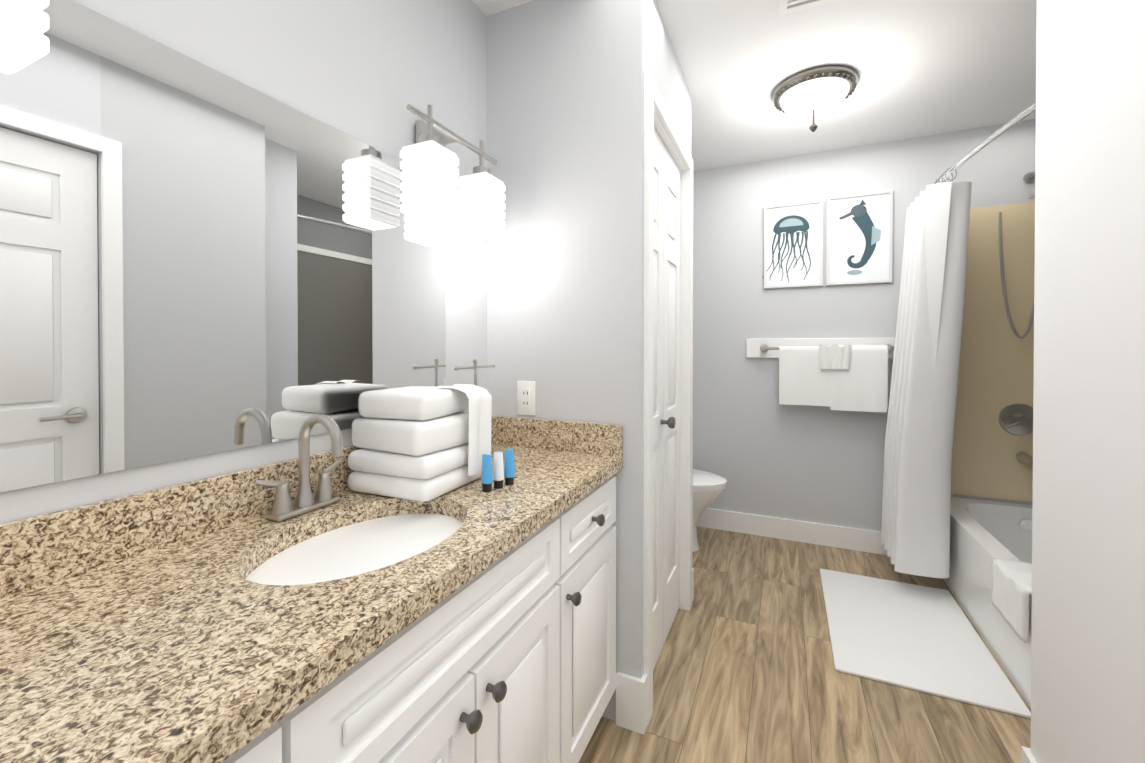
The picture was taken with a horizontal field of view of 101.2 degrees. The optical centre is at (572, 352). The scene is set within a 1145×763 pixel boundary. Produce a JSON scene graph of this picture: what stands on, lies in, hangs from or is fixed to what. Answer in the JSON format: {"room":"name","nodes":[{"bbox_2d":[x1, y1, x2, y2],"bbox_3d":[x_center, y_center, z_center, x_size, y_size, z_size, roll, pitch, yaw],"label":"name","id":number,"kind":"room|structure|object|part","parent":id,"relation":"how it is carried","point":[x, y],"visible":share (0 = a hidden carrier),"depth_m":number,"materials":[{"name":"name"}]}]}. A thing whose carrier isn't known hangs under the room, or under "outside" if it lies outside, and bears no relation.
{"room":"bathroom","nodes":[
{"label":"bathroom","id":0,"kind":"room"},
{"bbox_2d":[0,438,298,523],"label":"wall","id":1,"kind":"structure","parent":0,"point":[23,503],"depth_m":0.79,"materials":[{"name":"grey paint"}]},
{"bbox_2d":[0,445,362,599],"bbox_3d":[-0.623,0.287,1.031,0.020,0.100,1.537,0,1,24],"label":"backsplash","id":2,"kind":"structure","parent":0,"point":[35,551],"depth_m":0.78,"materials":[{"name":"beige stone"}]},
{"bbox_2d":[73,0,486,160],"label":"wall","id":3,"kind":"structure","parent":0,"point":[366,70],"depth_m":1.19,"materials":[{"name":"grey paint"}]},
{"bbox_2d":[0,0,49,73],"bbox_3d":[-0.796,-0.522,0.457,0.164,0.312,0.400,0,1,24],"label":"sconce","id":4,"kind":"object","parent":3,"relation":"attached to","point":[24,40],"visible":1,"depth_m":0.57,"materials":[{"name":"white glass"}]},
{"bbox_2d":[0,0,445,491],"bbox_3d":[-0.729,-0.173,0.814,0.005,0.735,1.540,0,1,24],"label":"mirror","id":5,"kind":"object","parent":3,"relation":"attached to","point":[197,258],"visible":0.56,"depth_m":0.85,"materials":[{"name":"clear glass"}]},
{"bbox_2d":[400,104,505,239],"bbox_3d":[-0.365,-0.530,1.409,0.164,0.312,0.400,0,1,24],"label":"sconce","id":6,"kind":"object","parent":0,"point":[429,174],"visible":1,"depth_m":1.30,"materials":[{"name":"white glass"}]},
{"bbox_2d":[445,219,486,389],"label":"wall","id":7,"kind":"structure","parent":0,"point":[465,257],"depth_m":1.62,"materials":[{"name":"grey paint"}]},
{"bbox_2d":[487,0,648,720],"bbox_3d":[-0.030,-0.013,1.657,0.587,2.440,0.090,0,1,24],"label":"wall","id":8,"kind":"structure","parent":0,"point":[565,253],"depth_m":1.58,"materials":[{"name":"grey paint"}]},
{"bbox_2d":[517,381,535,414],"bbox_3d":[-0.164,0.161,1.665,0.073,0.120,0.008,0,1,24],"label":"outlet","id":9,"kind":"object","parent":8,"relation":"attached to","point":[526,397],"visible":1,"depth_m":1.66,"materials":[{"name":"white plastic"}]},
{"bbox_2d":[491,416,622,455],"bbox_3d":[-0.071,0.282,1.615,0.504,0.100,0.018,0,1,24],"label":"backsplash","id":10,"kind":"structure","parent":8,"relation":"attached to","point":[569,436],"depth_m":1.59,"materials":[{"name":"beige stone"}]},
{"bbox_2d":[616,672,647,734],"bbox_3d":[0.192,1.126,1.524,0.094,0.165,0.042,0,1,24],"label":"baseboard","id":11,"kind":"structure","parent":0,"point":[645,677],"depth_m":1.51,"materials":[{"name":"white wood"}]},
{"bbox_2d":[649,0,690,154],"bbox_3d":[0.369,-0.015,1.948,0.100,2.440,0.770,0,1,24],"label":"wall","id":12,"kind":"structure","parent":0,"point":[666,72],"depth_m":1.82,"materials":[{"name":"grey paint"}]},
{"bbox_2d":[653,128,680,670],"bbox_3d":[0.377,0.177,1.892,0.089,2.032,0.662,0,1,24],"label":"closet door","id":13,"kind":"structure","parent":12,"relation":"in","point":[666,417],"depth_m":1.93,"materials":[{"name":"white wood"}]},
{"bbox_2d":[643,70,692,723],"bbox_3d":[0.356,0.149,1.901,0.116,2.112,0.794,0,1,24],"label":"door frame","id":14,"kind":"structure","parent":12,"relation":"attached to","point":[648,349],"depth_m":1.75,"materials":[{"name":"white wood"}]},
{"bbox_3d":[0.349,-0.843,1.896,0.100,0.006,0.670,0,1,24],"label":"door jamb trim","id":15,"kind":"part","parent":14,"relation":"part of","materials":[{"name":"white wood"}]},
{"bbox_3d":[0.402,-0.876,1.871,0.016,0.062,0.670,0,1,24],"label":"door casing trim","id":16,"kind":"part","parent":14,"relation":"part of","materials":[{"name":"white wood"}]},
{"bbox_2d":[692,568,693,601],"bbox_3d":[0.575,1.127,2.274,0.014,0.150,0.052,0,1,24],"label":"baseboard","id":17,"kind":"structure","parent":12,"relation":"attached to","point":[692,584],"depth_m":2.28,"materials":[{"name":"white wood"}]},
{"bbox_2d":[472,0,1036,170],"bbox_3d":[0.839,-1.259,1.149,2.820,0.060,4.040,0,1,24],"label":"ceiling","id":18,"kind":"structure","parent":0,"point":[920,68],"depth_m":2.02,"materials":[{"name":"white paint"}]},
{"bbox_2d":[779,0,836,15],"bbox_3d":[0.820,-1.225,1.520,0.280,0.012,0.280,0,1,24],"label":"ceiling vent","id":19,"kind":"object","parent":18,"relation":"in","point":[787,6],"visible":0.95,"depth_m":1.65,"materials":[{"name":"white metal"}]},
{"bbox_2d":[772,65,857,131],"bbox_3d":[1.125,-1.133,2.195,0.356,0.208,0.356,0,1,24],"label":"ceiling light","id":20,"kind":"object","parent":18,"relation":"hanging from","point":[814,91],"visible":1,"depth_m":2.11,"materials":[{"name":"white glass"}]},
{"bbox_2d":[579,526,1030,762],"bbox_3d":[0.839,1.241,1.170,2.820,0.060,4.040,0,1,24],"label":"floor","id":21,"kind":"structure","parent":0,"point":[744,671],"depth_m":1.67,"materials":[{"name":"brown wood"}]},
{"bbox_2d":[204,464,622,762],"bbox_3d":[-0.384,0.796,0.932,0.540,0.836,1.527,0,1,24],"label":"bathroom vanity","id":22,"kind":"object","parent":21,"relation":"on","point":[514,661],"depth_m":0.87,"materials":[{"name":"white painted wood"},{"name":"granite"},{"name":"pewter"}]},
{"bbox_2d":[0,444,622,762],"bbox_3d":[-0.393,0.358,0.928,0.524,0.040,1.537,0,1,24],"label":"countertop","id":23,"kind":"structure","parent":22,"relation":"on","point":[171,653],"depth_m":0.59,"materials":[{"name":"beige stone"}]},
{"bbox_2d":[254,413,343,521],"bbox_3d":[-0.533,0.232,0.986,0.138,0.210,0.199,0,1,24],"label":"faucet","id":24,"kind":"object","parent":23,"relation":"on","point":[283,508],"visible":0.98,"depth_m":0.99,"materials":[{"name":"silver metal"}]},
{"bbox_2d":[240,504,467,591],"bbox_3d":[-0.386,0.441,0.894,0.329,0.151,0.443,0,1,24],"label":"sink","id":25,"kind":"object","parent":23,"relation":"in","point":[328,558],"depth_m":0.92,"materials":[{"name":"white ceramic"}]},
{"bbox_2d":[348,384,491,501],"bbox_3d":[-0.379,0.210,1.192,0.274,0.249,0.261,0,1,24],"label":"towel stack","id":26,"kind":"object","parent":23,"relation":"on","point":[422,443],"visible":0.9,"depth_m":1.11,"materials":[{"name":"white fabric"}]},
{"bbox_2d":[454,359,494,454],"bbox_3d":[-0.315,0.177,1.530,0.110,0.311,0.214,0,1,24],"label":"stand","id":27,"kind":"object","parent":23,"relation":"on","point":[475,366],"visible":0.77,"depth_m":1.52,"materials":[{"name":"silver metal"}]},
{"bbox_2d":[481,454,492,491],"bbox_3d":[-0.208,0.292,1.142,0.029,0.088,0.025,0,1,24],"label":"toiletries","id":28,"kind":"object","parent":23,"relation":"on","point":[486,478],"visible":1,"depth_m":1.13,"materials":[{"name":"blue plastic"}]},
{"bbox_2d":[493,452,503,488],"bbox_3d":[-0.184,0.291,1.169,0.029,0.088,0.025,0,1,24],"label":"toiletries","id":29,"kind":"object","parent":23,"relation":"on","point":[498,471],"visible":1,"depth_m":1.16,"materials":[{"name":"white plastic"}]},
{"bbox_2d":[504,449,514,484],"bbox_3d":[-0.161,0.291,1.197,0.029,0.088,0.025,0,1,24],"label":"toiletries","id":30,"kind":"object","parent":23,"relation":"on","point":[509,470],"visible":1,"depth_m":1.19,"materials":[{"name":"blue plastic"}]},
{"bbox_2d":[692,469,726,551],"bbox_3d":[0.609,0.799,2.939,0.682,0.795,0.460,0,1,24],"label":"toilet","id":31,"kind":"object","parent":21,"relation":"on","point":[708,488],"visible":0.23,"depth_m":2.77,"materials":[{"name":"white ceramic"}]},
{"bbox_2d":[820,568,1030,718],"bbox_3d":[1.438,1.197,2.067,0.572,0.012,0.890,0,1,24],"label":"bath mat","id":32,"kind":"object","parent":21,"relation":"on","point":[925,639],"visible":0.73,"depth_m":1.93,"materials":[{"name":"white fabric"}]},
{"bbox_2d":[942,497,1032,708],"bbox_3d":[2.124,1.012,1.931,0.762,0.385,1.332,0,1,24],"label":"bathtub","id":33,"kind":"object","parent":21,"relation":"on","point":[984,534],"visible":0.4,"depth_m":2.12,"materials":[{"name":"white ceramic"}]},
{"bbox_2d":[991,559,1031,642],"bbox_3d":[1.660,0.890,1.679,0.175,0.179,0.272,0,1,24],"label":"towel","id":34,"kind":"object","parent":33,"relation":"on","point":[1011,587],"visible":0.54,"depth_m":1.69,"materials":[{"name":"white fabric"}]},
{"bbox_2d":[1021,746,1030,762],"bbox_3d":[1.303,1.145,1.252,0.162,0.130,0.014,0,1,24],"label":"baseboard","id":35,"kind":"structure","parent":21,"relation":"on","point":[1023,748],"depth_m":1.28,"materials":[{"name":"white wood"}]},
{"bbox_2d":[693,119,1035,531],"bbox_3d":[1.702,-0.024,2.920,2.700,2.440,0.120,0,1,24],"label":"wall","id":36,"kind":"structure","parent":0,"point":[760,448],"depth_m":2.98,"materials":[{"name":"grey paint"}]},
{"bbox_2d":[696,508,886,554],"bbox_3d":[1.239,1.130,3.066,1.745,0.130,0.014,0,1,24],"label":"baseboard","id":37,"kind":"structure","parent":36,"relation":"attached to","point":[863,540],"depth_m":2.98,"materials":[{"name":"white wood"}]},
{"bbox_2d":[762,199,822,288],"bbox_3d":[1.389,-0.679,2.978,0.348,0.530,0.022,0,1,24],"label":"picture","id":38,"kind":"object","parent":36,"relation":"attached to","point":[793,244],"visible":0.98,"depth_m":2.97,"materials":[{"name":"white paper"}]},
{"bbox_2d":[746,338,894,412],"bbox_3d":[1.520,0.127,2.858,0.880,0.430,0.144,0,1,24],"label":"towel rail","id":39,"kind":"object","parent":36,"relation":"attached to","point":[847,374],"visible":0.98,"depth_m":2.80,"materials":[{"name":"white fabric"}]},
{"bbox_2d":[826,189,892,285],"bbox_3d":[1.720,-0.683,2.828,0.340,0.540,0.022,0,1,24],"label":"framed picture","id":40,"kind":"object","parent":36,"relation":"attached to","point":[859,232],"visible":1,"depth_m":2.82,"materials":[{"name":"white paper"}]},
{"bbox_2d":[881,102,1035,577],"bbox_3d":[1.698,0.098,2.115,0.359,1.970,1.345,0,1,24],"label":"shower curtain","id":41,"kind":"object","parent":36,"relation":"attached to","point":[915,528],"visible":0.98,"depth_m":2.27,"materials":[{"name":"white fabric"},{"name":"chrome"}]},
{"bbox_2d":[951,202,1034,501],"bbox_3d":[2.413,0.000,2.529,0.749,1.600,0.006,0,1,24],"label":"wall","id":42,"kind":"structure","parent":36,"relation":"attached to","point":[996,371],"depth_m":2.57,"materials":[{"name":"beige tile"}]},
{"bbox_2d":[998,172,1034,466],"bbox_3d":[2.357,-0.182,2.444,0.199,1.554,0.192,0,1,24],"label":"shower fixture","id":43,"kind":"object","parent":42,"relation":"attached to","point":[1016,419],"visible":0.71,"depth_m":2.51,"materials":[{"name":"silver metal"}]},
{"bbox_2d":[1030,0,1144,762],"bbox_3d":[1.154,-0.007,0.929,0.120,2.440,0.680,0,1,24],"label":"wall","id":44,"kind":"structure","parent":0,"point":[1088,625],"depth_m":1.03,"materials":[{"name":"grey paint"}]},
{"bbox_2d":[1024,750,1036,762],"bbox_3d":[1.106,1.148,0.996,0.014,0.130,0.615,0,1,24],"label":"baseboard","id":45,"kind":"structure","parent":44,"relation":"attached to","point":[1029,757],"depth_m":1.26,"materials":[{"name":"white wood"}]}
]}

